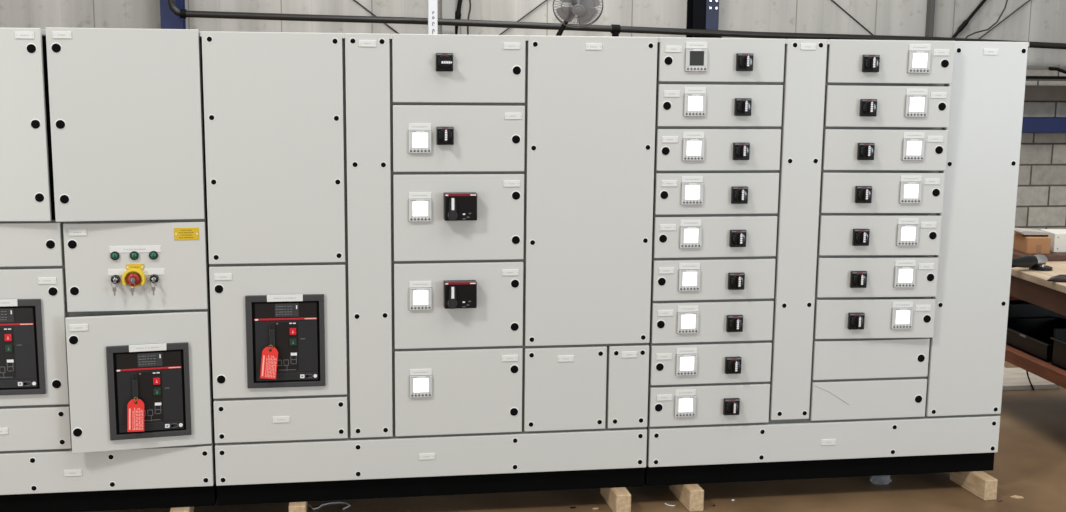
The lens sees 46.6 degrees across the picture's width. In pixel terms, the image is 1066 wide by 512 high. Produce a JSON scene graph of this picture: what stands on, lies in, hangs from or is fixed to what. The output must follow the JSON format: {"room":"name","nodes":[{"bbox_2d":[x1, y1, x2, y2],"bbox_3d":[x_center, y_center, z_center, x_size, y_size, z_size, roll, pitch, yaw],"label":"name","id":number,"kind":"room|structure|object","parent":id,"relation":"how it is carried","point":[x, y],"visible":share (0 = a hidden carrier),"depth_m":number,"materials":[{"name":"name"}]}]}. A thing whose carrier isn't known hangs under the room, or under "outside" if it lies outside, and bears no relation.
{"room":"factory workshop","nodes":[
{"label":"factory workshop","id":0,"kind":"room"},
{"bbox_2d":[467,0,470,34],"bbox_3d":[-0.631,-2.154,11.854,0.080,1.696,0.018,-1,10,-9],"label":"cable","id":1,"kind":"object","parent":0,"point":[469,0],"visible":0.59,"depth_m":11.82,"materials":[{"name":"metal"}]},
{"bbox_2d":[0,0,1065,229],"bbox_3d":[1.337,-3.234,12.400,23.000,6.488,0.300,-1,10,-9],"label":"wall","id":2,"kind":"structure","parent":0,"point":[1037,20],"depth_m":12.52,"materials":[{"name":"concrete"}]},
{"bbox_2d":[455,0,461,34],"bbox_3d":[-0.745,-2.045,12.067,0.296,2.027,0.068,-1,10,-9],"label":"strut","id":3,"kind":"object","parent":2,"relation":"attached to","point":[458,11],"visible":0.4,"depth_m":12.00,"materials":[{"name":"black paint"}]},
{"bbox_2d":[831,0,872,34],"bbox_3d":[3.492,-2.282,12.744,3.308,2.464,0.014,-1,10,-9],"label":"rod","id":4,"kind":"object","parent":2,"relation":"attached to","point":[831,0],"visible":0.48,"depth_m":12.68,"materials":[{"name":"metal"}]},
{"bbox_2d":[951,0,985,37],"bbox_3d":[4.697,-2.668,12.838,1.536,1.846,0.052,-1,10,-9],"label":"strut","id":5,"kind":"object","parent":2,"relation":"attached to","point":[964,24],"visible":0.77,"depth_m":12.83,"materials":[{"name":"black paint"}]},
{"bbox_2d":[979,0,1029,38],"bbox_3d":[4.666,-2.274,12.911,5.447,4.107,0.014,-1,10,-9],"label":"rod","id":6,"kind":"object","parent":2,"relation":"attached to","point":[1028,0],"visible":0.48,"depth_m":12.91,"materials":[{"name":"metal"}]},
{"bbox_2d":[1022,117,1065,132],"bbox_3d":[5.806,-1.390,13.129,6.000,0.156,0.220,-1,10,-9],"label":"steel beam","id":7,"kind":"structure","parent":2,"relation":"attached to","point":[1029,124],"depth_m":12.95,"materials":[{"name":"blue metal"}]},
{"bbox_2d":[1024,85,1065,100],"bbox_3d":[5.812,-1.715,13.055,6.000,0.154,0.240,-1,10,-9],"label":"wall rail","id":8,"kind":"object","parent":2,"relation":"attached to","point":[1032,92],"visible":0.02,"depth_m":12.86,"materials":[{"name":"brown metal"}]},
{"bbox_2d":[1027,66,1065,73],"bbox_3d":[5.853,-1.916,12.780,6.000,0.078,0.103,-1,10,-9],"label":"rail","id":9,"kind":"object","parent":2,"relation":"attached to","point":[1062,69],"visible":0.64,"depth_m":12.67,"materials":[{"name":"grey metal"}]},
{"bbox_2d":[1026,76,1065,78],"bbox_3d":[5.846,-1.846,12.833,6.000,0.030,0.040,-1,10,-9],"label":"rail","id":10,"kind":"object","parent":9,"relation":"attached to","point":[1027,77],"visible":0.02,"depth_m":12.72,"materials":[{"name":"black metal"}]},
{"bbox_2d":[85,361,1065,511],"bbox_3d":[2.577,1.343,4.998,23.000,0.100,16.000,-1,10,-9],"label":"floor","id":11,"kind":"structure","parent":0,"point":[1030,458],"depth_m":5.86,"materials":[{"name":"brown concrete"}]},
{"bbox_2d":[160,0,185,28],"bbox_3d":[-3.346,-2.876,11.424,0.196,6.000,0.248,-1,10,-9],"label":"steel column","id":12,"kind":"structure","parent":11,"relation":"on","point":[169,20],"depth_m":11.41,"materials":[{"name":"blue metal"}]},
{"bbox_2d":[499,0,546,34],"bbox_3d":[-0.961,-1.690,12.104,4.846,3.598,0.014,-1,10,-9],"label":"rod","id":13,"kind":"object","parent":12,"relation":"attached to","point":[545,0],"visible":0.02,"depth_m":12.13,"materials":[{"name":"metal"}]},
{"bbox_2d":[170,507,193,511],"bbox_3d":[-1.546,1.121,5.458,0.080,0.100,0.300,-1,10,-11],"label":"block","id":14,"kind":"object","parent":11,"relation":"on","point":[175,509],"visible":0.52,"depth_m":5.34,"materials":[{"name":"brown wood"}]},
{"bbox_2d":[0,27,216,511],"bbox_3d":[-1.995,0.033,5.462,1.161,2.035,0.898,-1,10,-9],"label":"tall cabinet","id":15,"kind":"object","parent":14,"relation":"on","point":[103,164],"visible":1,"depth_m":5.10,"materials":[{"name":"grey metal"}]},
{"bbox_2d":[111,278,116,295],"bbox_3d":[-1.724,0.128,5.094,0.022,0.075,0.029,-6,11,-35],"label":"key","id":16,"kind":"object","parent":15,"relation":"hanging from","point":[114,288],"visible":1,"depth_m":5.09,"materials":[{"name":"metal"}]},
{"bbox_2d":[110,251,119,259],"bbox_3d":[-1.724,0.000,5.103,0.037,0.037,0.007,-1,10,-9],"label":"lamp","id":17,"kind":"object","parent":15,"relation":"attached to","point":[114,255],"depth_m":5.10,"materials":[{"name":"green plastic"}]},
{"bbox_2d":[111,275,119,283],"bbox_3d":[-1.726,0.097,5.114,0.037,0.037,0.015,-1,10,-9],"label":"switch","id":18,"kind":"object","parent":15,"relation":"attached to","point":[117,277],"depth_m":5.11,"materials":[{"name":"metal"}]},
{"bbox_2d":[129,279,134,295],"bbox_3d":[-1.648,0.128,5.085,0.022,0.071,0.029,-6,11,-35],"label":"key","id":19,"kind":"object","parent":15,"relation":"hanging from","point":[131,288],"visible":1,"depth_m":5.08,"materials":[{"name":"metal"}]},
{"bbox_2d":[130,251,138,259],"bbox_3d":[-1.648,-0.001,5.115,0.037,0.037,0.007,-1,10,-9],"label":"lamp","id":20,"kind":"object","parent":15,"relation":"attached to","point":[134,255],"depth_m":5.11,"materials":[{"name":"green plastic"}]},
{"bbox_2d":[127,397,143,431],"bbox_3d":[-1.655,0.660,5.155,0.071,0.147,0.018,-2,10,-16],"label":"tag","id":21,"kind":"object","parent":15,"relation":"hanging from","point":[135,407],"visible":1,"depth_m":5.15,"materials":[{"name":"red plastic"}]},
{"bbox_2d":[150,278,155,295],"bbox_3d":[-1.572,0.126,5.118,0.022,0.075,0.029,-6,11,-35],"label":"key","id":22,"kind":"object","parent":15,"relation":"hanging from","point":[153,287],"visible":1,"depth_m":5.11,"materials":[{"name":"metal"}]},
{"bbox_2d":[149,251,157,259],"bbox_3d":[-1.572,-0.002,5.127,0.037,0.037,0.007,-1,10,-9],"label":"lamp","id":23,"kind":"object","parent":15,"relation":"attached to","point":[153,255],"depth_m":5.12,"materials":[{"name":"green plastic"}]},
{"bbox_2d":[149,274,158,282],"bbox_3d":[-1.573,0.095,5.138,0.037,0.037,0.015,-1,10,-9],"label":"switch","id":24,"kind":"object","parent":15,"relation":"attached to","point":[156,276],"depth_m":5.13,"materials":[{"name":"metal"}]},
{"bbox_2d":[289,501,307,511],"bbox_3d":[-1.049,1.113,5.537,0.074,0.100,0.300,-1,10,-9],"label":"block","id":25,"kind":"object","parent":11,"relation":"on","point":[293,506],"visible":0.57,"depth_m":5.39,"materials":[{"name":"brown wood"}]},
{"bbox_2d":[309,502,350,509],"bbox_3d":[-0.929,1.142,5.650,0.191,0.005,0.089,-1,10,-9],"label":"wire curl","id":26,"kind":"object","parent":11,"relation":"on","point":[329,502],"visible":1,"depth_m":5.67,"materials":[{"name":"white plastic"}]},
{"bbox_2d":[428,0,437,33],"bbox_3d":[-0.908,-2.558,11.195,0.085,5.500,0.044,-1,10,-9],"label":"post","id":27,"kind":"object","parent":11,"relation":"on","point":[432,4],"visible":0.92,"depth_m":11.24,"materials":[{"name":"white metal"}]},
{"bbox_2d":[441,0,454,34],"bbox_3d":[-0.816,-2.669,11.871,0.125,5.500,0.120,-1,10,-9],"label":"duct","id":28,"kind":"object","parent":11,"relation":"on","point":[447,6],"visible":0.02,"depth_m":11.87,"materials":[{"name":"white metal"}]},
{"bbox_2d":[553,0,602,35],"bbox_3d":[0.280,-1.079,11.072,0.616,2.647,0.403,8,12,39],"label":"pedestal fan","id":29,"kind":"object","parent":11,"relation":"on","point":[583,9],"visible":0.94,"depth_m":10.86,"materials":[{"name":"metal"}]},
{"bbox_2d":[600,487,630,511],"bbox_3d":[0.381,1.099,5.716,0.069,0.100,0.300,-1,10,-11],"label":"block","id":30,"kind":"object","parent":11,"relation":"on","point":[618,499],"visible":0.68,"depth_m":5.59,"materials":[{"name":"brown wood"}]},
{"bbox_2d":[200,31,658,504],"bbox_3d":[-0.475,0.013,5.703,1.914,2.029,0.898,-1,10,-9],"label":"tall cabinet","id":31,"kind":"object","parent":30,"relation":"on","point":[441,244],"visible":1,"depth_m":5.32,"materials":[{"name":"white metal"}]},
{"bbox_2d":[260,345,277,378],"bbox_3d":[-1.118,0.449,5.242,0.078,0.148,0.018,-1,10,-9],"label":"tag","id":32,"kind":"object","parent":31,"relation":"hanging from","point":[269,360],"visible":1,"depth_m":5.24,"materials":[{"name":"red plastic"}]},
{"bbox_2d":[436,53,452,70],"bbox_3d":[-0.368,-0.808,5.164,0.072,0.076,0.059,-1,10,-9],"label":"switch","id":33,"kind":"object","parent":31,"relation":"attached to","point":[444,61],"depth_m":5.16,"materials":[{"name":"black plastic"}]},
{"bbox_2d":[436,127,453,144],"bbox_3d":[-0.369,-0.505,5.214,0.072,0.076,0.059,-1,10,-9],"label":"switch","id":34,"kind":"object","parent":31,"relation":"attached to","point":[444,135],"depth_m":5.22,"materials":[{"name":"black plastic"}]},
{"bbox_2d":[669,484,703,511],"bbox_3d":[0.716,1.092,5.783,0.068,0.100,0.300,-1,10,-12],"label":"block","id":35,"kind":"object","parent":11,"relation":"on","point":[691,496],"visible":0.7,"depth_m":5.65,"materials":[{"name":"brown wood"}]},
{"bbox_2d":[644,37,1028,485],"bbox_3d":[1.322,-0.013,5.983,1.720,2.029,0.907,-1,10,-9],"label":"tall cabinet","id":36,"kind":"object","parent":35,"relation":"on","point":[834,219],"visible":1,"depth_m":5.60,"materials":[{"name":"grey metal"}]},
{"bbox_2d":[723,398,739,414],"bbox_3d":[0.907,0.689,5.619,0.072,0.076,0.059,-1,10,-9],"label":"switch","id":37,"kind":"object","parent":36,"relation":"attached to","point":[731,406],"depth_m":5.62,"materials":[{"name":"black plastic"}]},
{"bbox_2d":[725,356,741,373],"bbox_3d":[0.909,0.498,5.587,0.072,0.076,0.059,-1,10,-9],"label":"switch","id":38,"kind":"object","parent":36,"relation":"attached to","point":[733,364],"depth_m":5.59,"materials":[{"name":"black plastic"}]},
{"bbox_2d":[726,315,742,331],"bbox_3d":[0.911,0.306,5.556,0.072,0.076,0.059,-1,10,-9],"label":"switch","id":39,"kind":"object","parent":36,"relation":"attached to","point":[734,323],"depth_m":5.56,"materials":[{"name":"black plastic"}]},
{"bbox_2d":[728,272,744,289],"bbox_3d":[0.913,0.116,5.524,0.072,0.076,0.059,-1,10,-9],"label":"switch","id":40,"kind":"object","parent":36,"relation":"attached to","point":[736,280],"depth_m":5.52,"materials":[{"name":"black plastic"}]},
{"bbox_2d":[729,230,746,246],"bbox_3d":[0.915,-0.076,5.492,0.072,0.076,0.059,-1,10,-9],"label":"switch","id":41,"kind":"object","parent":36,"relation":"attached to","point":[737,238],"depth_m":5.49,"materials":[{"name":"black plastic"}]},
{"bbox_2d":[731,186,747,203],"bbox_3d":[0.917,-0.267,5.461,0.072,0.076,0.059,-1,10,-9],"label":"switch","id":42,"kind":"object","parent":36,"relation":"attached to","point":[739,194],"depth_m":5.46,"materials":[{"name":"black plastic"}]},
{"bbox_2d":[733,143,749,159],"bbox_3d":[0.919,-0.458,5.429,0.072,0.076,0.059,-1,10,-9],"label":"switch","id":43,"kind":"object","parent":36,"relation":"attached to","point":[741,151],"depth_m":5.43,"materials":[{"name":"black plastic"}]},
{"bbox_2d":[734,98,751,115],"bbox_3d":[0.921,-0.649,5.398,0.072,0.076,0.059,-1,10,-9],"label":"switch","id":44,"kind":"object","parent":36,"relation":"attached to","point":[742,106],"depth_m":5.40,"materials":[{"name":"black plastic"}]},
{"bbox_2d":[736,53,753,70],"bbox_3d":[0.923,-0.840,5.366,0.072,0.076,0.059,-1,10,-9],"label":"switch","id":45,"kind":"object","parent":36,"relation":"attached to","point":[744,61],"depth_m":5.37,"materials":[{"name":"black plastic"}]},
{"bbox_2d":[848,312,864,329],"bbox_3d":[1.479,0.300,5.636,0.073,0.076,0.061,-1,10,-9],"label":"switch","id":46,"kind":"object","parent":36,"relation":"attached to","point":[856,320],"depth_m":5.64,"materials":[{"name":"black plastic"}]},
{"bbox_2d":[850,271,866,287],"bbox_3d":[1.481,0.109,5.603,0.073,0.076,0.061,-1,10,-9],"label":"switch","id":47,"kind":"object","parent":36,"relation":"attached to","point":[858,279],"depth_m":5.60,"materials":[{"name":"black plastic"}]},
{"bbox_2d":[852,229,869,245],"bbox_3d":[1.483,-0.082,5.570,0.073,0.076,0.062,-1,10,-9],"label":"switch","id":48,"kind":"object","parent":36,"relation":"attached to","point":[860,237],"depth_m":5.57,"materials":[{"name":"black plastic"}]},
{"bbox_2d":[855,186,871,202],"bbox_3d":[1.485,-0.273,5.537,0.073,0.076,0.062,-1,10,-9],"label":"switch","id":49,"kind":"object","parent":36,"relation":"attached to","point":[863,194],"depth_m":5.54,"materials":[{"name":"black plastic"}]},
{"bbox_2d":[857,143,874,159],"bbox_3d":[1.487,-0.464,5.504,0.073,0.076,0.062,-1,10,-9],"label":"switch","id":50,"kind":"object","parent":36,"relation":"attached to","point":[865,151],"depth_m":5.50,"materials":[{"name":"black plastic"}]},
{"bbox_2d":[859,99,876,115],"bbox_3d":[1.489,-0.655,5.471,0.073,0.076,0.062,-1,10,-9],"label":"switch","id":51,"kind":"object","parent":36,"relation":"attached to","point":[867,107],"depth_m":5.47,"materials":[{"name":"black plastic"}]},
{"bbox_2d":[862,55,879,71],"bbox_3d":[1.491,-0.845,5.438,0.073,0.076,0.063,-1,10,-9],"label":"switch","id":52,"kind":"object","parent":36,"relation":"attached to","point":[870,63],"depth_m":5.44,"materials":[{"name":"black plastic"}]},
{"bbox_2d":[686,0,721,37],"bbox_3d":[1.720,-2.945,12.175,0.315,6.000,0.348,-1,10,-9],"label":"steel column","id":53,"kind":"structure","parent":11,"relation":"on","point":[701,14],"depth_m":12.19,"materials":[{"name":"metal"}]},
{"bbox_2d":[354,0,399,33],"bbox_3d":[-0.846,-1.821,12.123,4.837,3.588,0.014,-1,10,-9],"label":"rod","id":54,"kind":"object","parent":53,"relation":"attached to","point":[354,0],"visible":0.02,"depth_m":11.92,"materials":[{"name":"metal"}]},
{"bbox_2d":[167,0,1065,48],"bbox_3d":[3.624,-2.565,12.315,14.059,1.314,0.088,-1,10,-9],"label":"pipe","id":55,"kind":"object","parent":53,"relation":"attached to","point":[615,30],"visible":0.92,"depth_m":11.82,"materials":[{"name":"metal"}]},
{"bbox_2d":[925,0,934,36],"bbox_3d":[4.101,-2.755,12.719,0.044,5.500,0.100,-1,10,-9],"label":"wall post","id":56,"kind":"object","parent":11,"relation":"on","point":[930,13],"visible":0.02,"depth_m":12.74,"materials":[{"name":"grey metal"}]},
{"bbox_2d":[950,471,997,500],"bbox_3d":[2.121,1.078,5.964,0.066,0.100,0.300,-2,10,-13],"label":"block","id":57,"kind":"object","parent":11,"relation":"on","point":[981,484],"visible":0.76,"depth_m":5.88,"materials":[{"name":"brown wood"}]},
{"bbox_2d":[1026,371,1034,389],"bbox_3d":[3.114,0.774,7.751,0.071,0.142,0.010,-1,10,-9],"label":"loose cable","id":58,"kind":"object","parent":11,"relation":"on","point":[1026,371],"visible":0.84,"depth_m":7.75,"materials":[{"name":"black rubber"}]},
{"bbox_2d":[1002,368,1059,390],"bbox_3d":[2.794,0.795,7.929,1.000,0.030,0.420,-1,10,-9],"label":"sheet","id":59,"kind":"object","parent":11,"relation":"on","point":[1013,378],"visible":0.22,"depth_m":7.85,"materials":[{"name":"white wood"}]},
{"bbox_2d":[1005,261,1065,388],"bbox_3d":[3.596,0.534,6.931,1.760,0.888,1.610,-1,10,-9],"label":"workbench","id":60,"kind":"object","parent":11,"relation":"on","point":[1031,286],"visible":0.26,"depth_m":6.76,"materials":[{"name":"brown wood"}]},
{"bbox_2d":[1012,254,1052,270],"bbox_3d":[2.728,0.037,6.891,0.373,0.084,0.124,-3,10,-19],"label":"grinder","id":61,"kind":"object","parent":60,"relation":"on","point":[1038,262],"visible":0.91,"depth_m":6.88,"materials":[{"name":"black plastic"}]},
{"bbox_2d":[1006,317,1065,361],"bbox_3d":[2.945,0.469,7.016,0.396,0.135,0.524,-1,10,-9],"label":"crate","id":62,"kind":"object","parent":60,"relation":"on","point":[1032,336],"visible":0.62,"depth_m":7.22,"materials":[{"name":"black plastic"}]},
{"bbox_2d":[1006,344,1065,370],"bbox_3d":[3.610,0.572,6.940,1.690,0.025,1.570,-1,10,-9],"label":"shelf","id":63,"kind":"object","parent":60,"relation":"attached to","point":[1010,347],"depth_m":6.82,"materials":[{"name":"brown wood"}]},
{"bbox_2d":[1008,300,1065,318],"bbox_3d":[3.087,0.328,7.390,0.756,0.295,0.184,-1,10,-9],"label":"crate","id":64,"kind":"object","parent":60,"relation":"on","point":[1017,308],"visible":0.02,"depth_m":7.28,"materials":[{"name":"black plastic"}]},
{"bbox_2d":[1012,249,1065,260],"bbox_3d":[3.473,-0.023,7.460,1.350,0.036,0.360,-1,10,-9],"label":"plank","id":65,"kind":"object","parent":60,"relation":"on","point":[1053,256],"visible":0.1,"depth_m":7.22,"materials":[{"name":"brown wood"}]},
{"bbox_2d":[1013,232,1050,253],"bbox_3d":[2.953,-0.080,7.362,0.140,0.097,0.251,0,9,-2],"label":"cardboard box","id":66,"kind":"object","parent":65,"relation":"on","point":[1028,245],"visible":0.75,"depth_m":7.24,"materials":[{"name":"brown cardboard"}]},
{"bbox_2d":[1014,228,1049,236],"bbox_3d":[2.949,-0.142,7.332,0.171,0.033,0.142,0,9,-3],"label":"paper packet","id":67,"kind":"object","parent":66,"relation":"on","point":[1025,232],"visible":0.95,"depth_m":7.27,"materials":[{"name":"white paper"}]},
{"bbox_2d":[1040,229,1065,251],"bbox_3d":[3.241,-0.092,7.408,0.340,0.112,0.192,0,9,-3],"label":"box","id":68,"kind":"object","parent":65,"relation":"on","point":[1058,236],"visible":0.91,"depth_m":7.31,"materials":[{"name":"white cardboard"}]},
{"bbox_2d":[1047,274,1065,281],"bbox_3d":[2.872,0.117,6.558,0.301,0.039,0.039,0,9,-3],"label":"tool","id":69,"kind":"object","parent":60,"relation":"on","point":[1059,278],"visible":1,"depth_m":6.54,"materials":[{"name":"grey metal"}]},
{"bbox_2d":[1050,328,1065,369],"bbox_3d":[3.026,0.520,6.514,0.396,0.200,0.464,-1,10,-9],"label":"crate","id":70,"kind":"object","parent":60,"relation":"on","point":[1059,339],"visible":1,"depth_m":6.66,"materials":[{"name":"black plastic"}]},
{"bbox_2d":[965,0,1007,37],"bbox_3d":[4.609,-2.255,12.679,0.592,1.924,0.016,-1,10,-9],"label":"cable","id":71,"kind":"object","parent":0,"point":[967,36],"visible":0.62,"depth_m":12.66,"materials":[{"name":"rubber"}]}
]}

